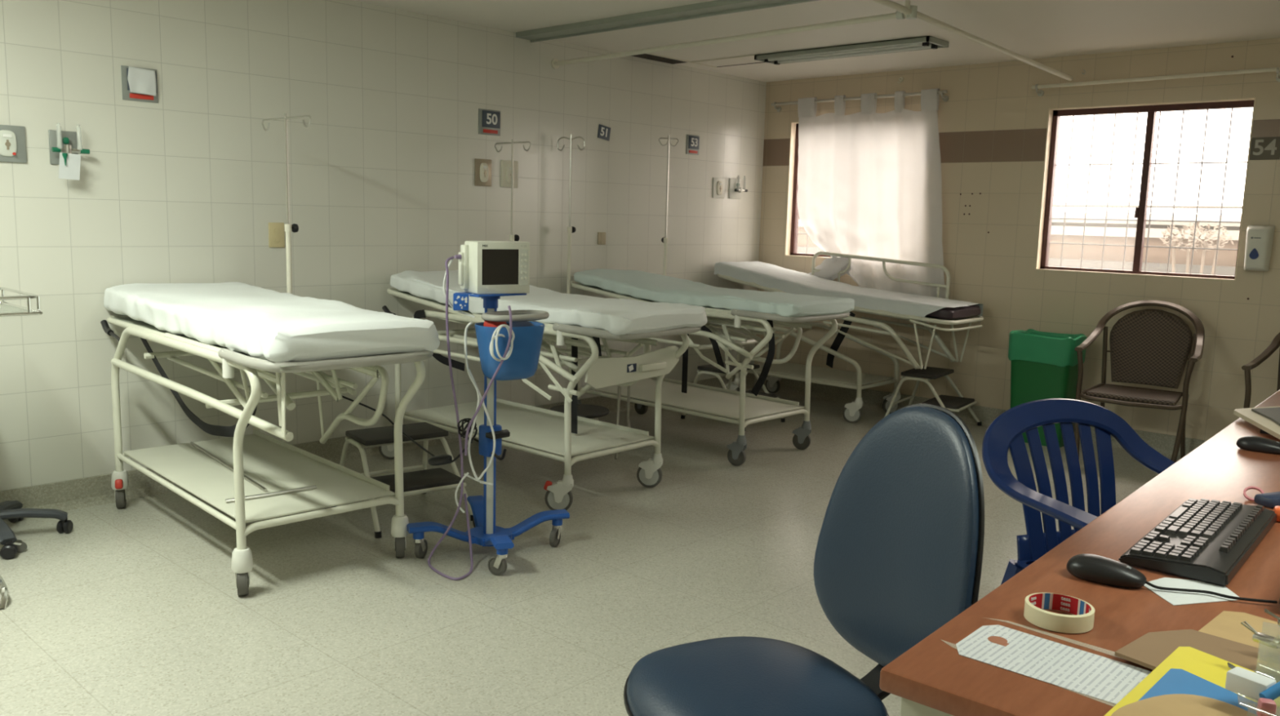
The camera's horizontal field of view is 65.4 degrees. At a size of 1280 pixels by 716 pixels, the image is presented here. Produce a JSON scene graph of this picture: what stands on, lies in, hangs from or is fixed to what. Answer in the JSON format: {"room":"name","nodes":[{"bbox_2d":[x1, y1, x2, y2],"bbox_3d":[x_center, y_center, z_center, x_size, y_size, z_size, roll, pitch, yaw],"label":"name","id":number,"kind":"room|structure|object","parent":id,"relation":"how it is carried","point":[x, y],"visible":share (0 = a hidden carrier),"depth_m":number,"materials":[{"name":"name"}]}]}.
{"room":"hospital interior","nodes":[
{"label":"hospital interior","id":0,"kind":"room"},
{"bbox_2d":[0,0,766,491],"bbox_3d":[-2.254,-0.553,4.444,0.150,2.549,9.508,9,11,42],"label":"wall","id":1,"kind":"structure","parent":0,"point":[187,186],"depth_m":4.94,"materials":[{"name":"tile"}]},
{"bbox_2d":[0,124,26,162],"bbox_3d":[-2.519,-0.854,3.969,0.028,0.144,0.137,9,11,42],"label":"outlet","id":2,"kind":"object","parent":1,"relation":"attached to","point":[12,138],"visible":1,"depth_m":3.98,"materials":[{"name":"grey metal"}]},
{"bbox_2d":[48,129,89,164],"bbox_3d":[-2.355,-0.880,4.114,0.068,0.165,0.138,9,11,42],"label":"flowmeter","id":3,"kind":"object","parent":1,"relation":"attached to","point":[60,141],"visible":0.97,"depth_m":4.10,"materials":[{"name":"grey metal"}]},
{"bbox_2d":[58,152,80,180],"bbox_3d":[-2.333,-0.784,4.085,0.027,0.108,0.083,9,11,42],"label":"card","id":4,"kind":"object","parent":3,"relation":"hanging from","point":[69,163],"visible":1,"depth_m":4.09,"materials":[{"name":"paper"}]},
{"bbox_2d":[120,65,158,102],"bbox_3d":[-2.162,-1.183,4.315,0.012,0.142,0.148,9,11,42],"label":"number sign","id":5,"kind":"object","parent":1,"relation":"attached to","point":[127,95],"visible":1,"depth_m":4.29,"materials":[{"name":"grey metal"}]},
{"bbox_2d":[127,66,156,96],"bbox_3d":[-2.149,-1.194,4.302,0.014,0.114,0.120,9,11,42],"label":"folded paper","id":6,"kind":"object","parent":5,"relation":"attached to","point":[141,81],"visible":1,"depth_m":4.30,"materials":[{"name":"white paper"}]},
{"bbox_2d":[268,222,284,247],"bbox_3d":[-1.766,-0.597,4.850,0.011,0.120,0.080,9,11,42],"label":"wall socket","id":7,"kind":"object","parent":1,"relation":"attached to","point":[276,230],"visible":1,"depth_m":4.84,"materials":[{"name":"beige plastic"}]},
{"bbox_2d":[0,373,754,521],"bbox_3d":[-2.266,0.567,4.483,0.036,0.122,9.358,9,11,42],"label":"baseboard","id":8,"kind":"structure","parent":1,"relation":"attached to","point":[64,495],"depth_m":4.48,"materials":[{"name":"stone"}]},
{"bbox_2d":[474,158,491,186],"bbox_3d":[-0.893,-1.062,5.712,0.028,0.152,0.116,9,11,42],"label":"outlet","id":9,"kind":"object","parent":1,"relation":"attached to","point":[482,167],"visible":1,"depth_m":5.70,"materials":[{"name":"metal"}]},
{"bbox_2d":[478,108,500,136],"bbox_3d":[-0.859,-1.349,5.711,0.013,0.141,0.155,9,11,42],"label":"number sign","id":10,"kind":"object","parent":1,"relation":"attached to","point":[489,121],"visible":1,"depth_m":5.70,"materials":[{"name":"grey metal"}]},
{"bbox_2d":[501,160,518,187],"bbox_3d":[-0.760,-1.079,5.855,0.028,0.156,0.123,9,11,42],"label":"outlet","id":11,"kind":"object","parent":1,"relation":"attached to","point":[505,164],"visible":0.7,"depth_m":5.84,"materials":[{"name":"beige paint"}]},
{"bbox_2d":[597,231,605,244],"bbox_3d":[-0.248,-0.777,6.480,0.011,0.080,0.070,9,11,42],"label":"wall socket","id":12,"kind":"object","parent":1,"relation":"attached to","point":[601,235],"visible":1,"depth_m":6.47,"materials":[{"name":"beige plastic"}]},
{"bbox_2d":[597,124,610,141],"bbox_3d":[-0.229,-1.443,6.389,0.007,0.098,0.116,9,11,42],"label":"number sign","id":13,"kind":"object","parent":1,"relation":"attached to","point":[604,131],"visible":1,"depth_m":6.38,"materials":[{"name":"black plastic"}]},
{"bbox_2d":[685,134,699,155],"bbox_3d":[0.374,-1.503,7.034,0.013,0.135,0.135,9,11,42],"label":"number sign","id":14,"kind":"object","parent":1,"relation":"attached to","point":[692,141],"visible":1,"depth_m":7.03,"materials":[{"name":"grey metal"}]},
{"bbox_2d":[712,177,724,198],"bbox_3d":[0.582,-1.242,7.295,0.028,0.145,0.131,9,11,42],"label":"outlet","id":15,"kind":"object","parent":1,"relation":"attached to","point":[718,184],"visible":1,"depth_m":7.28,"materials":[{"name":"white plastic"}]},
{"bbox_2d":[728,177,747,199],"bbox_3d":[0.735,-1.271,7.427,0.068,0.171,0.149,9,11,42],"label":"flowmeter","id":16,"kind":"object","parent":1,"relation":"attached to","point":[735,189],"visible":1,"depth_m":7.42,"materials":[{"name":"white plastic"}]},
{"bbox_2d":[0,387,1180,715],"bbox_3d":[0.335,1.069,2.219,7.000,0.100,9.508,9,11,42],"label":"floor","id":17,"kind":"structure","parent":0,"point":[137,609],"depth_m":3.50,"materials":[{"name":"stone"}]},
{"bbox_2d":[0,287,43,608],"bbox_3d":[-2.298,0.287,3.370,0.678,0.997,0.492,9,11,42],"label":"trolley","id":18,"kind":"object","parent":17,"relation":"on","point":[22,546],"visible":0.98,"depth_m":3.38,"materials":[{"name":"white metal"}]},
{"bbox_2d":[0,500,73,559],"bbox_3d":[-2.506,0.397,3.800,0.545,0.635,0.565,9,11,42],"label":"stool","id":19,"kind":"object","parent":17,"relation":"on","point":[11,510],"visible":1,"depth_m":3.90,"materials":[{"name":"grey plastic"}]},
{"bbox_2d":[100,315,433,595],"bbox_3d":[-1.528,0.297,3.966,0.678,0.839,1.751,-6,11,-43],"label":"gurney","id":20,"kind":"object","parent":17,"relation":"on","point":[276,464],"visible":0.85,"depth_m":3.76,"materials":[{"name":"white metal"}]},
{"bbox_2d":[190,441,266,491],"bbox_3d":[-1.692,0.435,4.071,0.013,0.013,0.928,-5,10,-39],"label":"metal rod","id":21,"kind":"object","parent":20,"relation":"on","point":[193,444],"visible":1,"depth_m":4.06,"materials":[{"name":"metal"}]},
{"bbox_2d":[123,430,395,523],"bbox_3d":[-1.568,0.448,4.023,0.582,0.028,1.273,-6,11,-43],"label":"shelf","id":22,"kind":"object","parent":20,"relation":"attached to","point":[276,464],"depth_m":3.93,"materials":[{"name":"beige metal"}]},
{"bbox_2d":[225,484,316,502],"bbox_3d":[-1.354,0.500,3.673,0.333,0.013,0.017,-5,11,-40],"label":"metal rod","id":23,"kind":"object","parent":20,"relation":"on","point":[314,486],"visible":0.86,"depth_m":3.67,"materials":[{"name":"metal"}]},
{"bbox_2d":[103,281,439,362],"bbox_3d":[-1.507,-0.168,3.901,0.633,0.148,1.725,-6,11,-43],"label":"mattress","id":24,"kind":"object","parent":20,"relation":"on","point":[257,322],"visible":1,"depth_m":3.45,"materials":[{"name":"white fabric"}]},
{"bbox_2d":[262,113,311,293],"bbox_3d":[-1.535,-0.558,4.391,0.426,1.012,0.059,9,11,42],"label":"pole","id":25,"kind":"object","parent":20,"relation":"attached to","point":[294,228],"visible":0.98,"depth_m":4.37,"materials":[{"name":"white metal"}]},
{"bbox_2d":[342,395,477,463],"bbox_3d":[-0.870,0.261,3.874,0.574,0.235,0.204,4,8,17],"label":"cable","id":26,"kind":"object","parent":20,"relation":"attached to","point":[343,397],"visible":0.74,"depth_m":3.88,"materials":[{"name":"black plastic"}]},
{"bbox_2d":[428,454,452,465],"bbox_3d":[-0.750,0.384,3.749,0.089,0.041,0.044,2,8,0],"label":"power adapter","id":27,"kind":"object","parent":26,"relation":"hanging from","point":[440,460],"visible":1,"depth_m":3.73,"materials":[{"name":"black plastic"}]},
{"bbox_2d":[457,417,476,438],"bbox_3d":[-0.643,0.260,3.711,0.036,0.073,0.066,9,11,42],"label":"cable bundle","id":28,"kind":"object","parent":26,"relation":"attached to","point":[464,432],"visible":0.7,"depth_m":3.70,"materials":[{"name":"black plastic"}]},
{"bbox_2d":[330,422,473,537],"bbox_3d":[-1.031,0.502,4.329,0.458,0.362,0.528,-5,10,-37],"label":"step stool","id":29,"kind":"object","parent":17,"relation":"on","point":[424,481],"visible":0.8,"depth_m":4.28,"materials":[{"name":"rubber"}]},
{"bbox_2d":[407,292,569,575],"bbox_3d":[-0.578,0.255,3.825,0.488,1.012,0.511,5,9,25],"label":"monitor stand","id":30,"kind":"object","parent":17,"relation":"on","point":[522,362],"visible":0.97,"depth_m":3.76,"materials":[{"name":"blue metal"}]},
{"bbox_2d":[427,256,473,580],"bbox_3d":[-0.667,0.214,3.611,0.158,1.152,0.225,-3,9,-31],"label":"cable","id":31,"kind":"object","parent":30,"relation":"attached to","point":[447,260],"visible":1,"depth_m":3.70,"materials":[{"name":"rubber"}]},
{"bbox_2d":[453,293,469,310],"bbox_3d":[-0.643,-0.205,3.648,0.079,0.062,0.029,-3,9,-29],"label":"tag","id":32,"kind":"object","parent":30,"relation":"hanging from","point":[460,300],"visible":1,"depth_m":3.64,"materials":[{"name":"blue plastic"}]},
{"bbox_2d":[464,321,495,479],"bbox_3d":[-0.590,0.161,3.679,0.113,0.597,0.032,-1,9,-20],"label":"cable","id":33,"kind":"object","parent":30,"relation":"hanging from","point":[469,373],"visible":0.98,"depth_m":3.68,"materials":[{"name":"white plastic"}]},
{"bbox_2d":[464,305,512,455],"bbox_3d":[-0.555,0.088,3.617,0.186,0.564,0.035,3,8,14],"label":"cable","id":34,"kind":"object","parent":30,"relation":"hanging from","point":[508,306],"visible":1,"depth_m":3.60,"materials":[{"name":"plastic"}]},
{"bbox_2d":[454,240,529,293],"bbox_3d":[-0.557,-0.340,3.733,0.268,0.192,0.118,-4,10,-35],"label":"patient monitor","id":35,"kind":"object","parent":30,"relation":"on","point":[485,267],"visible":1,"depth_m":3.69,"materials":[{"name":"grey plastic"}]},
{"bbox_2d":[443,257,475,317],"bbox_3d":[-0.662,-0.259,3.653,0.116,0.222,0.024,1,8,-4],"label":"cable","id":36,"kind":"object","parent":35,"relation":"attached to","point":[451,260],"visible":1,"depth_m":3.64,"materials":[{"name":"white plastic"}]},
{"bbox_2d":[483,320,506,327],"bbox_3d":[-0.532,-0.107,3.688,0.090,0.092,0.076,9,11,42],"label":"pouch","id":37,"kind":"object","parent":30,"relation":"in","point":[486,323],"visible":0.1,"depth_m":3.65,"materials":[{"name":"plastic"}]},
{"bbox_2d":[489,324,515,361],"bbox_3d":[-0.493,-0.054,3.568,0.036,0.135,0.099,9,11,42],"label":"cable","id":38,"kind":"object","parent":30,"relation":"hanging from","point":[498,329],"visible":0.98,"depth_m":3.55,"materials":[{"name":"white plastic"}]},
{"bbox_2d":[474,320,544,380],"bbox_3d":[-0.484,-0.025,3.705,0.207,0.205,0.258,9,11,42],"label":"basket","id":39,"kind":"object","parent":30,"relation":"on","point":[522,362],"depth_m":3.63,"materials":[{"name":"blue plastic"}]},
{"bbox_2d":[506,320,533,327],"bbox_3d":[-0.449,-0.111,3.733,0.071,0.058,0.119,9,11,42],"label":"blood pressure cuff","id":40,"kind":"object","parent":30,"relation":"in","point":[525,323],"visible":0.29,"depth_m":3.71,"materials":[{"name":"blue fabric"}]},
{"bbox_2d":[378,286,701,510],"bbox_3d":[-0.567,0.147,4.976,1.752,0.905,0.716,9,11,42],"label":"gurney","id":41,"kind":"object","parent":17,"relation":"on","point":[568,434],"visible":0.66,"depth_m":4.75,"materials":[{"name":"white metal"}]},
{"bbox_2d":[494,138,531,240],"bbox_3d":[-0.699,-0.696,5.531,0.306,1.012,0.059,9,11,42],"label":"pole","id":42,"kind":"object","parent":41,"relation":"attached to","point":[512,237],"visible":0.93,"depth_m":5.49,"materials":[{"name":"white metal"}]},
{"bbox_2d":[404,398,654,456],"bbox_3d":[-0.590,0.328,5.057,1.273,0.028,0.582,9,11,42],"label":"shelf","id":43,"kind":"object","parent":41,"relation":"attached to","point":[535,427],"depth_m":4.96,"materials":[{"name":"beige metal"}]},
{"bbox_2d":[390,270,707,335],"bbox_3d":[-0.503,-0.296,4.906,1.700,0.184,0.625,9,11,42],"label":"mattress","id":44,"kind":"object","parent":41,"relation":"on","point":[619,317],"visible":0.7,"depth_m":4.52,"materials":[{"name":"white fabric"}]},
{"bbox_2d":[549,404,608,420],"bbox_3d":[-0.355,0.393,5.824,0.350,0.195,0.350,9,11,42],"label":"step stool","id":45,"kind":"object","parent":17,"relation":"on","point":[587,411],"visible":0.55,"depth_m":5.78,"materials":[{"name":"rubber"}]},
{"bbox_2d":[614,386,631,458],"bbox_3d":[-0.095,0.318,5.571,0.087,0.431,0.404,1,8,-2],"label":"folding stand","id":46,"kind":"object","parent":17,"relation":"on","point":[619,387],"visible":0.47,"depth_m":5.54,"materials":[{"name":"metal"}]},
{"bbox_2d":[570,280,850,466],"bbox_3d":[0.330,0.042,5.910,1.755,0.899,0.674,9,11,44],"label":"gurney","id":47,"kind":"object","parent":17,"relation":"on","point":[741,406],"visible":0.7,"depth_m":5.67,"materials":[{"name":"beige metal"}]},
{"bbox_2d":[557,134,585,293],"bbox_3d":[-0.422,-0.810,6.109,0.208,1.090,0.059,7,10,32],"label":"pole","id":48,"kind":"object","parent":47,"relation":"attached to","point":[570,229],"visible":0.99,"depth_m":6.09,"materials":[{"name":"white metal"}]},
{"bbox_2d":[658,134,679,275],"bbox_3d":[0.165,-0.863,6.452,0.136,1.130,0.059,-1,8,-17],"label":"pole","id":49,"kind":"object","parent":47,"relation":"attached to","point":[664,240],"visible":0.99,"depth_m":6.42,"materials":[{"name":"white metal"}]},
{"bbox_2d":[581,376,804,419],"bbox_3d":[0.293,0.222,5.976,1.273,0.028,0.582,9,11,44],"label":"shelf","id":50,"kind":"object","parent":47,"relation":"attached to","point":[716,401],"depth_m":5.85,"materials":[{"name":"beige metal"}]},
{"bbox_2d":[573,268,854,316],"bbox_3d":[0.386,-0.396,5.817,1.682,0.165,0.624,9,11,44],"label":"mattress","id":51,"kind":"object","parent":47,"relation":"on","point":[637,284],"visible":0.94,"depth_m":5.56,"materials":[{"name":"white fabric"}]},
{"bbox_2d":[680,360,785,431],"bbox_3d":[0.616,0.233,6.546,0.528,0.362,0.458,9,11,42],"label":"step stool","id":52,"kind":"object","parent":17,"relation":"on","point":[708,369],"visible":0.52,"depth_m":6.50,"materials":[{"name":"metal"}]},
{"bbox_2d":[623,403,984,715],"bbox_3d":[0.257,0.583,1.797,0.638,0.976,0.554,-2,9,-26],"label":"office chair","id":53,"kind":"object","parent":17,"relation":"on","point":[900,549],"visible":0.91,"depth_m":1.81,"materials":[{"name":"blue leather"}]},
{"bbox_2d":[716,251,983,422],"bbox_3d":[1.369,-0.170,6.898,1.886,1.096,0.589,9,11,42],"label":"gurney","id":54,"kind":"object","parent":17,"relation":"on","point":[851,413],"visible":0.75,"depth_m":6.73,"materials":[{"name":"beige metal"}]},
{"bbox_2d":[754,362,893,386],"bbox_3d":[1.238,0.103,7.070,0.980,0.011,0.480,9,11,42],"label":"shelf","id":55,"kind":"object","parent":54,"relation":"attached to","point":[829,375],"depth_m":6.93,"materials":[{"name":"beige metal"}]},
{"bbox_2d":[714,261,983,319],"bbox_3d":[1.392,-0.483,6.858,1.845,0.272,0.522,9,11,42],"label":"mattress","id":56,"kind":"object","parent":54,"relation":"on","point":[764,274],"visible":0.95,"depth_m":6.68,"materials":[{"name":"fabric"}]},
{"bbox_2d":[884,365,982,426],"bbox_3d":[1.929,0.267,6.557,0.528,0.362,0.458,7,10,34],"label":"step stool","id":57,"kind":"object","parent":17,"relation":"on","point":[953,403],"visible":0.84,"depth_m":6.48,"materials":[{"name":"metal"}]},
{"bbox_2d":[1008,328,1087,447],"bbox_3d":[2.477,0.181,6.123,0.396,0.678,0.302,9,11,42],"label":"waste bin","id":58,"kind":"object","parent":17,"relation":"on","point":[1044,365],"visible":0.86,"depth_m":6.01,"materials":[{"name":"green plastic"}]},
{"bbox_2d":[982,398,1174,584],"bbox_3d":[1.241,0.574,2.553,0.652,0.847,0.621,-2,9,-21],"label":"plastic chair","id":59,"kind":"object","parent":17,"relation":"on","point":[1005,433],"visible":0.42,"depth_m":2.71,"materials":[{"name":"blue plastic"}]},
{"bbox_2d":[879,389,1279,715],"bbox_3d":[1.653,0.659,2.299,0.780,0.760,3.300,8,10,40],"label":"desk","id":60,"kind":"object","parent":17,"relation":"on","point":[931,677],"visible":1,"depth_m":1.49,"materials":[{"name":"brown wood"}]},
{"bbox_2d":[955,624,1151,704],"bbox_3d":[0.537,0.388,1.282,0.273,0.001,0.163,9,11,42],"label":"paper sheet","id":61,"kind":"object","parent":60,"relation":"on","point":[1088,673],"visible":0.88,"depth_m":1.27,"materials":[{"name":"white paper"}]},
{"bbox_2d":[1023,592,1094,633],"bbox_3d":[0.591,0.359,1.409,0.091,0.026,0.091,9,11,42],"label":"tape roll","id":62,"kind":"object","parent":60,"relation":"on","point":[1081,620],"visible":1,"depth_m":1.39,"materials":[{"name":"beige paper"}]},
{"bbox_2d":[1066,553,1146,588],"bbox_3d":[0.737,0.334,1.577,0.116,0.035,0.063,7,10,35],"label":"computer mouse","id":63,"kind":"object","parent":60,"relation":"on","point":[1095,568],"visible":1,"depth_m":1.56,"materials":[{"name":"black plastic"}]},
{"bbox_2d":[1143,577,1239,605],"bbox_3d":[0.851,0.359,1.547,0.148,0.001,0.103,-1,8,-14],"label":"slip","id":64,"kind":"object","parent":60,"relation":"on","point":[1174,597],"visible":0.7,"depth_m":1.54,"materials":[{"name":"white paper"}]},
{"bbox_2d":[1118,497,1276,586],"bbox_3d":[1.006,0.310,1.780,0.160,0.033,0.470,8,10,40],"label":"keyboard","id":65,"kind":"object","parent":60,"relation":"on","point":[1203,540],"visible":1,"depth_m":1.71,"materials":[{"name":"black plastic"}]},
{"bbox_2d":[1145,580,1277,603],"bbox_3d":[0.866,0.355,1.517,0.180,0.011,0.014,4,9,20],"label":"cable","id":66,"kind":"object","parent":60,"relation":"on","point":[1146,582],"visible":1,"depth_m":1.52,"materials":[{"name":"black plastic"}]},
{"bbox_2d":[1198,610,1279,653],"bbox_3d":[0.834,0.386,1.336,0.180,0.006,0.215,9,11,42],"label":"folder","id":67,"kind":"object","parent":60,"relation":"on","point":[1227,624],"visible":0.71,"depth_m":1.39,"materials":[{"name":"beige paper"}]},
{"bbox_2d":[1114,629,1279,680],"bbox_3d":[0.724,0.387,1.260,0.200,0.005,0.195,9,11,42],"label":"folder","id":68,"kind":"object","parent":67,"relation":"on","point":[1148,651],"visible":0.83,"depth_m":1.29,"materials":[{"name":"brown paper"}]},
{"bbox_2d":[1104,646,1279,715],"bbox_3d":[0.641,0.397,1.133,0.150,0.005,0.335,9,11,42],"label":"folder","id":69,"kind":"object","parent":68,"relation":"on","point":[1212,668],"visible":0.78,"depth_m":1.23,"materials":[{"name":"yellow paper"}]},
{"bbox_2d":[1137,668,1257,715],"bbox_3d":[0.612,0.397,1.096,0.122,0.004,0.243,9,11,42],"label":"folder","id":70,"kind":"object","parent":69,"relation":"on","point":[1175,681],"visible":0.55,"depth_m":1.16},
{"bbox_2d":[1111,693,1257,715],"bbox_3d":[0.593,0.395,1.051,0.180,0.010,0.150,-3,9,-29],"label":"envelope","id":71,"kind":"object","parent":70,"relation":"on","point":[1171,704],"visible":1,"depth_m":1.10,"materials":[{"name":"beige paper"}]},
{"bbox_2d":[1243,485,1264,501],"bbox_3d":[1.280,0.283,2.080,0.038,0.026,0.034,6,9,28],"label":"ring","id":72,"kind":"object","parent":60,"relation":"on","point":[1246,489],"visible":0.71,"depth_m":2.08,"materials":[{"name":"plastic"}]},
{"bbox_2d":[1233,405,1279,439],"bbox_3d":[2.009,0.202,2.800,0.600,0.024,1.200,8,10,40],"label":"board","id":73,"kind":"object","parent":60,"relation":"on","point":[1267,426],"visible":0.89,"depth_m":2.84,"materials":[{"name":"beige plastic"}]},
{"bbox_2d":[1251,407,1279,425],"bbox_3d":[2.083,0.178,2.869,0.534,0.006,0.815,9,11,42],"label":"pad","id":74,"kind":"object","parent":73,"relation":"on","point":[1273,414],"visible":1,"depth_m":2.92,"materials":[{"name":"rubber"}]},
{"bbox_2d":[1235,435,1279,453],"bbox_3d":[1.590,0.220,2.546,0.116,0.035,0.063,8,10,38],"label":"computer mouse","id":75,"kind":"object","parent":60,"relation":"on","point":[1254,443],"visible":1,"depth_m":2.53,"materials":[{"name":"black plastic"}]},
{"bbox_2d":[1253,491,1279,507],"bbox_3d":[1.304,0.290,2.042,0.085,0.022,0.045,-2,9,-22],"label":"case","id":76,"kind":"object","parent":60,"relation":"on","point":[1271,500],"visible":0.98,"depth_m":2.02,"materials":[{"name":"plastic"}]},
{"bbox_3d":[0.744,0.367,1.083,0.184,0.070,0.360,7,10,34],"label":"desk organiser","id":77,"kind":"object","parent":60,"relation":"on","visible":0},
{"bbox_2d":[1225,666,1275,701],"bbox_3d":[0.670,0.358,1.094,0.026,0.022,0.042,-4,10,-35],"label":"box","id":78,"kind":"object","parent":77,"relation":"in","point":[1241,681],"visible":0.86,"depth_m":1.09,"materials":[{"name":"cardboard"}]},
{"bbox_2d":[1240,621,1279,648],"bbox_3d":[0.760,0.339,1.220,0.016,0.018,0.046,-4,10,-32],"label":"holder","id":79,"kind":"object","parent":77,"relation":"attached to","point":[1258,637],"visible":1,"depth_m":1.21,"materials":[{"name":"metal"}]},
{"bbox_2d":[1256,697,1276,715],"bbox_3d":[0.665,0.373,1.059,0.016,0.022,0.014,4,8,17],"label":"eraser","id":80,"kind":"object","parent":77,"relation":"in","point":[1265,707],"visible":1,"depth_m":1.05,"materials":[{"name":"rubber"}]},
{"bbox_2d":[1258,681,1279,700],"bbox_3d":[0.715,0.341,1.075,0.102,0.057,0.012,0,8,-13],"label":"pen","id":81,"kind":"object","parent":77,"relation":"in","point":[1273,692],"visible":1,"depth_m":1.06,"materials":[{"name":"blue plastic"}]},
{"bbox_2d":[1074,300,1204,462],"bbox_3d":[2.823,0.143,5.640,0.617,0.914,0.557,7,10,36],"label":"armchair","id":82,"kind":"object","parent":17,"relation":"on","point":[1148,346],"visible":0.96,"depth_m":5.73,"materials":[{"name":"brown metal"}]},
{"bbox_2d":[1241,332,1279,408],"bbox_3d":[3.403,0.251,4.988,0.557,0.914,0.617,-6,11,-43],"label":"armchair","id":83,"kind":"object","parent":17,"relation":"on","point":[1273,347],"visible":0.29,"depth_m":5.10,"materials":[{"name":"brown metal"}]},
{"bbox_2d":[355,0,1279,82],"bbox_3d":[0.363,-1.361,1.910,7.100,0.100,9.508,9,11,42],"label":"ceiling","id":84,"kind":"structure","parent":0,"point":[1031,29],"depth_m":5.30,"materials":[{"name":"paint"}]},
{"bbox_2d":[515,0,818,42],"bbox_3d":[0.496,-1.689,4.758,3.200,0.040,0.125,9,11,42],"label":"ceiling light","id":85,"kind":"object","parent":84,"relation":"attached to","point":[717,7],"depth_m":5.13,"materials":[{"name":"grey metal"}]},
{"bbox_2d":[631,53,764,66],"bbox_3d":[0.390,-1.978,6.644,1.000,0.005,0.427,0,8,-11],"label":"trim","id":86,"kind":"structure","parent":84,"relation":"attached to","point":[648,56],"depth_m":6.61,"materials":[{"name":"silver metal"}]},
{"bbox_2d":[645,53,755,67],"bbox_3d":[0.468,-1.944,6.439,0.532,0.008,0.750,9,11,42],"label":"trim","id":87,"kind":"structure","parent":84,"relation":"attached to","point":[695,61],"depth_m":6.54,"materials":[{"name":"beige paint"}]},
{"bbox_2d":[551,0,1072,80],"bbox_3d":[0.448,-1.691,5.218,2.515,0.169,4.101,9,11,42],"label":"track","id":88,"kind":"object","parent":84,"relation":"attached to","point":[909,12],"visible":1,"depth_m":4.86,"materials":[{"name":"white metal"}]},
{"bbox_2d":[754,35,949,64],"bbox_3d":[1.248,-1.848,6.031,1.200,0.042,0.240,9,11,42],"label":"ceiling light","id":89,"kind":"object","parent":84,"relation":"attached to","point":[924,42],"visible":1,"depth_m":5.94,"materials":[{"name":"grey metal"}]},
{"bbox_2d":[754,37,1279,440],"bbox_3d":[3.546,-0.540,5.457,7.000,2.349,0.151,9,11,42],"label":"wall","id":90,"kind":"structure","parent":0,"point":[993,124],"depth_m":6.32,"materials":[{"name":"tile"}]},
{"bbox_2d":[784,121,831,257],"bbox_3d":[1.577,-1.214,7.214,1.117,0.997,0.152,9,11,42],"label":"window","id":91,"kind":"structure","parent":90,"relation":"in","point":[793,215],"depth_m":7.56,"materials":[{"name":"paint"}]},
{"bbox_2d":[798,232,821,253],"bbox_3d":[1.621,-1.220,7.261,1.117,0.997,0.008,9,11,42],"label":"security grille","id":92,"kind":"object","parent":91,"relation":"attached to","point":[798,233],"depth_m":7.62,"materials":[{"name":"white metal"}]},
{"bbox_2d":[771,89,948,111],"bbox_3d":[1.518,-1.812,7.049,1.400,0.068,0.071,9,11,42],"label":"curtain rod","id":93,"kind":"object","parent":90,"relation":"attached to","point":[945,98],"visible":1,"depth_m":7.00,"materials":[{"name":"metal"}]},
{"bbox_2d":[796,88,945,298],"bbox_3d":[1.605,-1.141,6.995,1.268,1.404,0.105,9,11,42],"label":"curtain","id":94,"kind":"object","parent":93,"relation":"hanging from","point":[869,182],"visible":0.9,"depth_m":6.97,"materials":[{"name":"white fabric"}]},
{"bbox_2d":[753,374,1205,458],"bbox_3d":[3.454,0.570,5.546,7.000,0.122,0.036,9,11,42],"label":"baseboard","id":95,"kind":"structure","parent":90,"relation":"attached to","point":[1163,444],"depth_m":6.95,"materials":[{"name":"stone"}]},
{"bbox_2d":[1035,97,1255,280],"bbox_3d":[2.980,-0.995,5.931,1.120,0.997,0.152,9,11,42],"label":"window","id":96,"kind":"structure","parent":90,"relation":"in","point":[1046,218],"depth_m":5.96,"materials":[{"name":"paint"}]},
{"bbox_2d":[1031,66,1279,96],"bbox_3d":[2.935,-1.585,5.744,1.340,0.068,0.086,9,11,42],"label":"curtain rod","id":97,"kind":"object","parent":90,"relation":"attached to","point":[1277,69],"visible":1,"depth_m":5.68,"materials":[{"name":"beige paint"}]},
{"bbox_2d":[1244,225,1275,271],"bbox_3d":[3.371,-0.599,5.446,0.124,0.245,0.095,9,11,42],"label":"soap dispenser","id":98,"kind":"object","parent":90,"relation":"attached to","point":[1259,238],"visible":1,"depth_m":5.41,"materials":[{"name":"white plastic"}]},
{"bbox_2d":[1248,137,1279,159],"bbox_3d":[3.398,-1.138,5.418,0.143,0.120,0.008,9,11,42],"label":"number sign","id":99,"kind":"object","parent":90,"relation":"attached to","point":[1261,148],"visible":1,"depth_m":5.42,"materials":[{"name":"grey plastic"}]},
{"label":"outside","id":100,"kind":"structure","parent":0,"visible":0},
{"bbox_3d":[9.791,1.019,13.300,30.000,0.200,19.482,9,11,42],"label":"ground","id":101,"kind":"structure","parent":100,"visible":0},
{"bbox_2d":[797,246,1235,275],"bbox_3d":[4.823,0.337,8.496,23.000,2.230,0.120,9,11,42],"label":"wall base","id":102,"kind":"structure","parent":101,"relation":"on","point":[1088,264],"depth_m":8.79,"materials":[{"name":"grey concrete"}]},
{"bbox_2d":[797,226,1238,266],"bbox_3d":[4.952,0.213,8.615,23.000,2.450,0.250,9,11,42],"label":"wall","id":103,"kind":"structure","parent":101,"relation":"on","point":[1093,252],"depth_m":8.90,"materials":[{"name":"concrete"}]},
{"bbox_2d":[798,219,1239,239],"bbox_3d":[4.999,-1.041,8.452,23.000,0.080,0.410,9,11,42],"label":"coping","id":104,"kind":"object","parent":103,"relation":"on","point":[1068,230],"visible":0.22,"depth_m":8.86},
{"bbox_2d":[798,204,1242,230],"bbox_3d":[7.838,-0.131,15.443,14.000,4.372,2.817,9,11,42],"label":"roof","id":105,"kind":"structure","parent":101,"relation":"on","point":[1055,222],"depth_m":14.66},
{"bbox_2d":[1160,222,1233,275],"bbox_3d":[4.518,0.157,8.352,0.532,2.612,0.324,9,11,42],"label":"shrub","id":106,"kind":"object","parent":101,"relation":"on","point":[1174,237],"visible":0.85,"depth_m":8.17,"materials":[{"name":"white plant"}]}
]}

